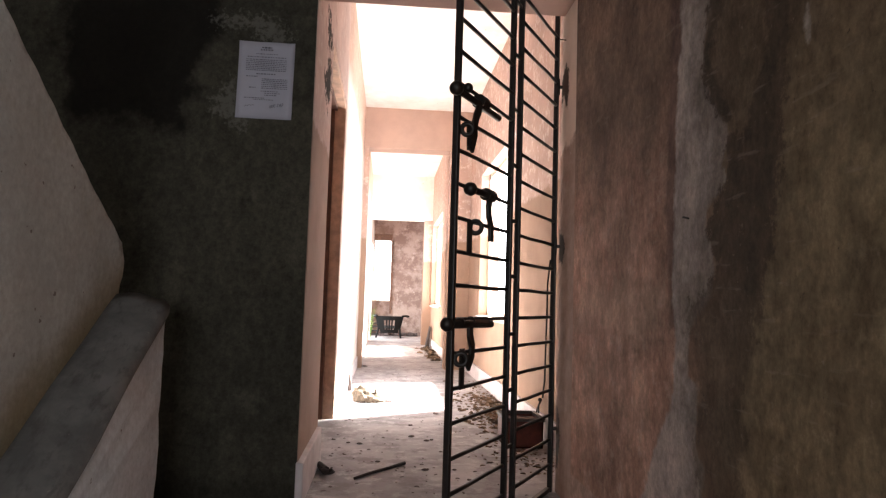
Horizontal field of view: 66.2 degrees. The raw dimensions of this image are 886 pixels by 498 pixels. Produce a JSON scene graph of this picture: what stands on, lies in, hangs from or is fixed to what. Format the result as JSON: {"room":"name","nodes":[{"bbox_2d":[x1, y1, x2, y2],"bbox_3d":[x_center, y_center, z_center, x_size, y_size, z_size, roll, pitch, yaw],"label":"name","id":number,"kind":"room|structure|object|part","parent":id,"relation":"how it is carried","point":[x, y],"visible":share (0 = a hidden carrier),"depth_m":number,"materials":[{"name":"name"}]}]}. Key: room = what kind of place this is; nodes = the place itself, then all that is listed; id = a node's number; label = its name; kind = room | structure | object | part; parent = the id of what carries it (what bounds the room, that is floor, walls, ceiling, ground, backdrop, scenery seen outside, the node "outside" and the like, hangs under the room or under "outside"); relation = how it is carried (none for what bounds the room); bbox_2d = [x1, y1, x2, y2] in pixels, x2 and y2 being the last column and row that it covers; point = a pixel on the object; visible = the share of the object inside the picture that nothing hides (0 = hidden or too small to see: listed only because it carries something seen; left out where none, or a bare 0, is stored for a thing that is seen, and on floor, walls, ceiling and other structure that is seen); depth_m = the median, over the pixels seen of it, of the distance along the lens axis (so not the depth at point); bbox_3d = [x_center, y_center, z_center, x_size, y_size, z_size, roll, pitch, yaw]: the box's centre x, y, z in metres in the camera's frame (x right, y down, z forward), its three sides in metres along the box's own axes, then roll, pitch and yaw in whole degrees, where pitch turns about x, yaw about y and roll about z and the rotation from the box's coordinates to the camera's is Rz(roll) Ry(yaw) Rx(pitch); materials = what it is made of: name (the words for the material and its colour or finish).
{"room":"stairwell landing","nodes":[
{"label":"stairwell landing","id":0,"kind":"room"},
{"bbox_2d":[3,0,317,497],"bbox_3d":[-1.562,-0.660,3.099,1.940,3.500,0.220,2,-4,-5],"label":"wall","id":1,"kind":"structure","parent":0,"point":[207,206],"depth_m":2.99,"materials":[{"name":"paint"}]},
{"bbox_2d":[235,40,294,119],"bbox_3d":[-0.798,-0.758,3.054,0.250,0.352,0.007,2,-4,-5],"label":"paper notice","id":2,"kind":"object","parent":1,"relation":"attached to","point":[265,78],"visible":1,"depth_m":3.06,"materials":[{"name":"white paper"}]},
{"bbox_2d":[324,0,574,15],"bbox_3d":[0.042,-1.777,3.322,1.210,1.143,0.230,2,-4,-5],"label":"trim","id":3,"kind":"structure","parent":1,"relation":"attached to","point":[545,7],"depth_m":3.34,"materials":[{"name":"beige paint"}]},
{"bbox_2d":[297,0,374,461],"bbox_3d":[-1.313,-0.087,10.388,0.235,3.500,14.748,2,-4,-5],"label":"wall","id":4,"kind":"structure","parent":0,"point":[333,17],"depth_m":4.50,"materials":[{"name":"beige paint"}]},
{"bbox_2d":[294,427,321,497],"bbox_3d":[-0.655,1.047,3.338,0.034,0.190,0.840,2,-4,-5],"label":"baseboard","id":5,"kind":"structure","parent":4,"relation":"attached to","point":[306,466],"depth_m":3.14,"materials":[{"name":"grey paint"}]},
{"bbox_2d":[318,43,346,418],"bbox_3d":[-0.838,0.017,4.558,0.208,2.420,1.400,2,-4,-5],"label":"door frame","id":6,"kind":"structure","parent":4,"relation":"in","point":[339,105],"depth_m":5.16,"materials":[{"name":"brown wood"}]},
{"bbox_2d":[334,356,357,416],"bbox_3d":[-0.978,1.347,7.072,0.017,0.150,3.780,2,-4,-5],"label":"baseboard","id":7,"kind":"structure","parent":4,"relation":"attached to","point":[339,397],"depth_m":6.02,"materials":[{"name":"grey paint"}]},
{"bbox_2d":[357,147,369,367],"bbox_3d":[-1.079,0.104,9.210,0.065,2.950,0.300,2,-4,-5],"label":"trim","id":8,"kind":"structure","parent":4,"relation":"attached to","point":[367,149],"depth_m":9.07,"materials":[{"name":"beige paint"}]},
{"bbox_2d":[371,220,423,335],"bbox_3d":[-1.102,0.500,17.883,1.930,3.500,0.200,2,-4,-5],"label":"wall","id":9,"kind":"structure","parent":0,"point":[407,238],"depth_m":17.78,"materials":[{"name":"paint"}]},
{"bbox_2d":[373,234,393,313],"bbox_3d":[-1.573,0.646,17.747,0.500,2.060,0.170,2,-4,-5],"label":"window","id":10,"kind":"structure","parent":9,"relation":"in","point":[385,237],"depth_m":17.72,"materials":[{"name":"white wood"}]},
{"bbox_3d":[-1.347,0.731,17.714,0.050,1.900,0.060,2,-4,-5],"label":"shutter post","id":11,"kind":"part","parent":10,"relation":"part of","materials":[{"name":"brown wood"}]},
{"bbox_2d":[305,334,559,497],"bbox_3d":[-1.219,1.525,7.532,4.100,0.150,21.000,2,-4,-5],"label":"floor","id":12,"kind":"structure","parent":0,"point":[396,353],"depth_m":4.40,"materials":[{"name":"concrete"}]},
{"bbox_2d":[0,0,169,497],"bbox_3d":[-1.077,0.044,1.770,0.328,1.971,1.404,2,-4,-5],"label":"balustrade","id":13,"kind":"object","parent":12,"relation":"on","point":[81,359],"visible":1,"depth_m":1.90,"materials":[{"name":"paint"}]},
{"bbox_2d":[317,461,334,474],"bbox_3d":[-0.619,1.132,3.500,0.074,0.047,0.219,4,-5,-30],"label":"rock","id":14,"kind":"object","parent":12,"relation":"on","point":[322,467],"visible":0.99,"depth_m":3.44,"materials":[{"name":"grey stone"}]},
{"bbox_2d":[347,374,351,390],"bbox_3d":[-0.913,1.307,6.655,0.042,0.166,0.055,4,-5,-27],"label":"stub","id":15,"kind":"object","parent":12,"relation":"on","point":[349,375],"visible":1,"depth_m":6.64,"materials":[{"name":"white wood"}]},
{"bbox_2d":[351,383,384,402],"bbox_3d":[-0.663,1.267,6.006,0.284,0.162,0.201,3,-5,-22],"label":"lump","id":16,"kind":"object","parent":12,"relation":"on","point":[361,393],"visible":1,"depth_m":5.94,"materials":[{"name":"beige stone"}]},
{"bbox_2d":[369,307,375,337],"bbox_3d":[-1.677,1.693,15.735,0.244,0.758,0.280,2,-4,-5],"label":"weed","id":17,"kind":"object","parent":12,"relation":"on","point":[371,316],"visible":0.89,"depth_m":15.70,"materials":[{"name":"green plant"}]},
{"bbox_2d":[353,461,405,479],"bbox_3d":[-0.327,1.159,3.565,0.020,0.021,0.410,-1,-5,34],"label":"wooden stick","id":18,"kind":"object","parent":12,"relation":"on","point":[403,462],"visible":0.98,"depth_m":3.56,"materials":[{"name":"brown wood"}]},
{"bbox_2d":[384,399,396,402],"bbox_3d":[-0.471,1.341,6.021,0.098,0.029,0.098,-2,-6,39],"label":"rubble piece","id":19,"kind":"object","parent":12,"relation":"on","point":[385,400],"visible":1,"depth_m":6.00,"materials":[{"name":"grey paint"}]},
{"bbox_2d":[372,314,409,337],"bbox_3d":[-1.263,1.866,16.456,0.894,0.560,0.584,2,-4,-5],"label":"plastic chair","id":20,"kind":"object","parent":12,"relation":"on","point":[383,328],"visible":0.99,"depth_m":16.20,"materials":[{"name":"black plastic"}]},
{"bbox_3d":[-1.280,1.799,16.207,0.680,0.401,0.082,2,-4,-5],"label":"backrest","id":21,"kind":"part","parent":20,"relation":"part of","materials":[{"name":"black plastic"}]},
{"bbox_2d":[375,332,417,335],"bbox_3d":[-1.179,2.154,17.230,1.085,0.094,0.644,2,-4,-5],"label":"rubble","id":22,"kind":"object","parent":12,"relation":"on","point":[402,333],"visible":0.89,"depth_m":17.14,"materials":[{"name":"grey paint"}]},
{"bbox_2d":[414,346,440,360],"bbox_3d":[-0.266,1.755,11.526,0.360,0.062,2.879,2,-4,-5],"label":"debris","id":23,"kind":"object","parent":12,"relation":"on","point":[431,355],"visible":1,"depth_m":11.36,"materials":[{"name":"brown plant"}]},
{"bbox_2d":[425,326,430,346],"bbox_3d":[-0.297,1.725,13.380,0.095,0.408,0.300,2,-4,-5],"label":"board","id":24,"kind":"object","parent":12,"relation":"on","point":[427,343],"visible":0.79,"depth_m":13.24,"materials":[{"name":"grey wood"}]},
{"bbox_2d":[315,366,543,495],"bbox_3d":[-0.205,1.361,6.111,1.332,0.020,5.976,2,-4,-5],"label":"debris","id":25,"kind":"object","parent":12,"relation":"on","point":[377,366],"depth_m":3.90,"materials":[{"name":"grey paint"}]},
{"bbox_2d":[443,380,501,434],"bbox_3d":[0.242,1.374,6.197,0.564,0.034,3.120,2,-4,-5],"label":"leaf litter","id":26,"kind":"object","parent":12,"relation":"on","point":[493,415],"visible":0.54,"depth_m":5.77,"materials":[{"name":"brown plant"}]},
{"bbox_2d":[455,431,554,474],"bbox_3d":[0.395,1.225,4.140,0.540,0.024,1.158,2,-4,-5],"label":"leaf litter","id":27,"kind":"object","parent":12,"relation":"on","point":[526,464],"visible":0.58,"depth_m":3.92,"materials":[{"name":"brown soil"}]},
{"bbox_2d":[496,410,544,448],"bbox_3d":[0.498,1.166,4.412,0.260,0.186,0.320,2,-4,-5],"label":"box","id":28,"kind":"object","parent":12,"relation":"on","point":[530,436],"visible":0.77,"depth_m":4.27,"materials":[{"name":"paint"}]},
{"bbox_2d":[356,3,518,176],"bbox_3d":[-1.108,-2.112,7.814,4.100,0.150,21.000,2,-4,-5],"label":"ceiling","id":29,"kind":"structure","parent":0,"point":[408,52],"depth_m":7.33,"materials":[{"name":"white paint"}]},
{"bbox_2d":[420,14,562,421],"bbox_3d":[0.267,-0.019,10.650,0.410,3.500,14.480,2,-4,-5],"label":"wall","id":30,"kind":"structure","parent":0,"point":[487,148],"depth_m":5.58,"materials":[{"name":"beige paint"}]},
{"bbox_2d":[372,175,433,221],"bbox_3d":[-0.841,-1.062,14.324,1.280,0.920,0.250,2,-4,-5],"label":"beam","id":31,"kind":"structure","parent":30,"relation":"attached to","point":[394,198],"depth_m":14.20,"materials":[{"name":"white paint"}]},
{"bbox_2d":[365,107,472,155],"bbox_3d":[-0.332,-1.614,9.402,1.460,0.550,0.300,2,-4,-5],"label":"beam","id":32,"kind":"structure","parent":30,"relation":"attached to","point":[388,130],"depth_m":9.25,"materials":[{"name":"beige paint"}]},
{"bbox_2d":[420,220,432,344],"bbox_3d":[-0.341,0.702,14.233,0.170,2.580,0.250,2,-4,-5],"label":"pillar","id":33,"kind":"structure","parent":30,"relation":"attached to","point":[428,225],"depth_m":14.12,"materials":[{"name":"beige paint"}]},
{"bbox_2d":[429,220,442,307],"bbox_3d":[-0.068,0.275,12.854,0.180,1.665,2.480,2,-4,-5],"label":"window","id":34,"kind":"structure","parent":30,"relation":"in","point":[437,305],"depth_m":13.99,"materials":[{"name":"paint"}]},
{"bbox_3d":[-0.003,0.260,12.861,0.050,1.630,2.400,2,-4,-5],"label":"frame","id":35,"kind":"part","parent":34,"relation":"part of","materials":[{"name":"paint"}]},
{"bbox_2d":[429,338,442,358],"bbox_3d":[-0.096,1.726,11.687,0.022,0.160,4.700,2,-4,-5],"label":"baseboard","id":36,"kind":"structure","parent":30,"relation":"attached to","point":[433,345],"depth_m":11.75,"materials":[{"name":"grey paint"}]},
{"bbox_2d":[442,151,471,369],"bbox_3d":[0.193,0.151,9.313,0.300,2.950,0.300,2,-4,-5],"label":"trim","id":37,"kind":"structure","parent":30,"relation":"attached to","point":[465,166],"depth_m":9.18,"materials":[{"name":"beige paint"}]},
{"bbox_2d":[476,156,507,323],"bbox_3d":[0.589,-0.102,7.152,0.180,1.715,2.080,2,-4,-5],"label":"window","id":38,"kind":"structure","parent":30,"relation":"in","point":[504,163],"depth_m":8.06,"materials":[{"name":"paint"}]},
{"bbox_3d":[0.538,0.733,7.085,0.130,0.037,2.080,2,-4,-5],"label":"sill","id":39,"kind":"part","parent":38,"relation":"part of","materials":[{"name":"paint"}]},
{"bbox_3d":[0.654,-0.117,7.158,0.050,1.680,2.000,2,-4,-5],"label":"frame","id":40,"kind":"part","parent":38,"relation":"part of","materials":[{"name":"paint"}]},
{"bbox_2d":[464,363,555,450],"bbox_3d":[0.542,1.320,6.196,0.027,0.160,5.780,2,-4,-5],"label":"baseboard","id":41,"kind":"structure","parent":30,"relation":"attached to","point":[494,387],"depth_m":6.30,"materials":[{"name":"grey paint"}]},
{"bbox_2d":[536,260,550,412],"bbox_3d":[0.678,0.664,4.610,0.040,1.174,0.260,2,-4,-5],"label":"hanging cable","id":42,"kind":"object","parent":30,"relation":"hanging from","point":[539,399],"visible":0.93,"depth_m":4.58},
{"bbox_2d":[570,0,885,497],"bbox_3d":[0.978,-0.795,0.368,0.250,3.500,5.650,2,-4,-5],"label":"wall","id":43,"kind":"structure","parent":0,"point":[735,348],"depth_m":1.69,"materials":[{"name":"brown paint"}]},
{"bbox_2d":[555,0,577,497],"bbox_3d":[0.732,-0.574,3.309,0.250,3.500,0.270,2,-4,-5],"label":"trim","id":44,"kind":"structure","parent":43,"relation":"attached to","point":[569,51],"depth_m":3.25,"materials":[{"name":"paint"}]},
{"bbox_2d":[440,0,562,497],"bbox_3d":[0.299,-0.064,2.830,0.064,2.376,1.305,0,-5,27],"label":"iron gate","id":45,"kind":"object","parent":44,"relation":"attached to","point":[448,324],"visible":0.99,"depth_m":2.76,"materials":[{"name":"black metal"}]},
{"bbox_3d":[0.013,0.248,2.239,0.048,0.048,0.048,2,-4,-5],"label":"knob","id":46,"kind":"part","parent":45,"relation":"part of","materials":[{"name":"brown paint"}]},
{"bbox_3d":[0.046,-0.548,2.314,0.050,0.050,0.050,2,-4,-5],"label":"knob","id":47,"kind":"part","parent":45,"relation":"part of","materials":[{"name":"brown paint"}]},
{"bbox_3d":[0.057,0.253,2.328,0.038,0.038,0.038,2,-4,-5],"label":"knob","id":48,"kind":"part","parent":45,"relation":"part of","materials":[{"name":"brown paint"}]},
{"bbox_3d":[0.065,0.416,2.355,0.008,0.141,0.032,0,-5,26],"label":"hasp plate","id":49,"kind":"part","parent":45,"relation":"part of","materials":[{"name":"brown paint"}]},
{"bbox_3d":[0.089,-0.569,2.401,0.036,0.036,0.036,2,-4,-5],"label":"knob","id":50,"kind":"part","parent":45,"relation":"part of","materials":[{"name":"brown paint"}]},
{"bbox_3d":[0.094,-0.404,2.423,0.008,0.108,0.040,0,-5,26],"label":"hasp plate","id":51,"kind":"part","parent":45,"relation":"part of","materials":[{"name":"brown paint"}]},
{"bbox_3d":[0.095,-0.040,2.420,0.008,0.121,0.032,0,-5,26],"label":"hasp plate","id":52,"kind":"part","parent":45,"relation":"part of","materials":[{"name":"brown paint"}]},
{"bbox_3d":[0.095,0.347,2.385,0.012,0.159,0.065,0,-5,26],"label":"handle","id":53,"kind":"part","parent":45,"relation":"part of","materials":[{"name":"brown paint"}]},
{"bbox_3d":[0.097,-0.213,2.414,0.050,0.050,0.050,2,-4,-5],"label":"knob","id":54,"kind":"part","parent":45,"relation":"part of","materials":[{"name":"brown paint"}]},
{"bbox_3d":[0.117,-0.440,2.437,0.012,0.207,0.103,0,-5,27],"label":"handle","id":55,"kind":"part","parent":45,"relation":"part of","materials":[{"name":"brown paint"}]},
{"bbox_3d":[0.176,-0.117,2.555,0.012,0.181,0.066,0,-5,26],"label":"handle","id":56,"kind":"part","parent":45,"relation":"part of","materials":[{"name":"brown paint"}]},
{"bbox_3d":[0.394,1.133,3.042,0.024,0.020,0.499,0,-5,26],"label":"rail","id":57,"kind":"part","parent":45,"relation":"part of","materials":[{"name":"black metal"}]}
]}

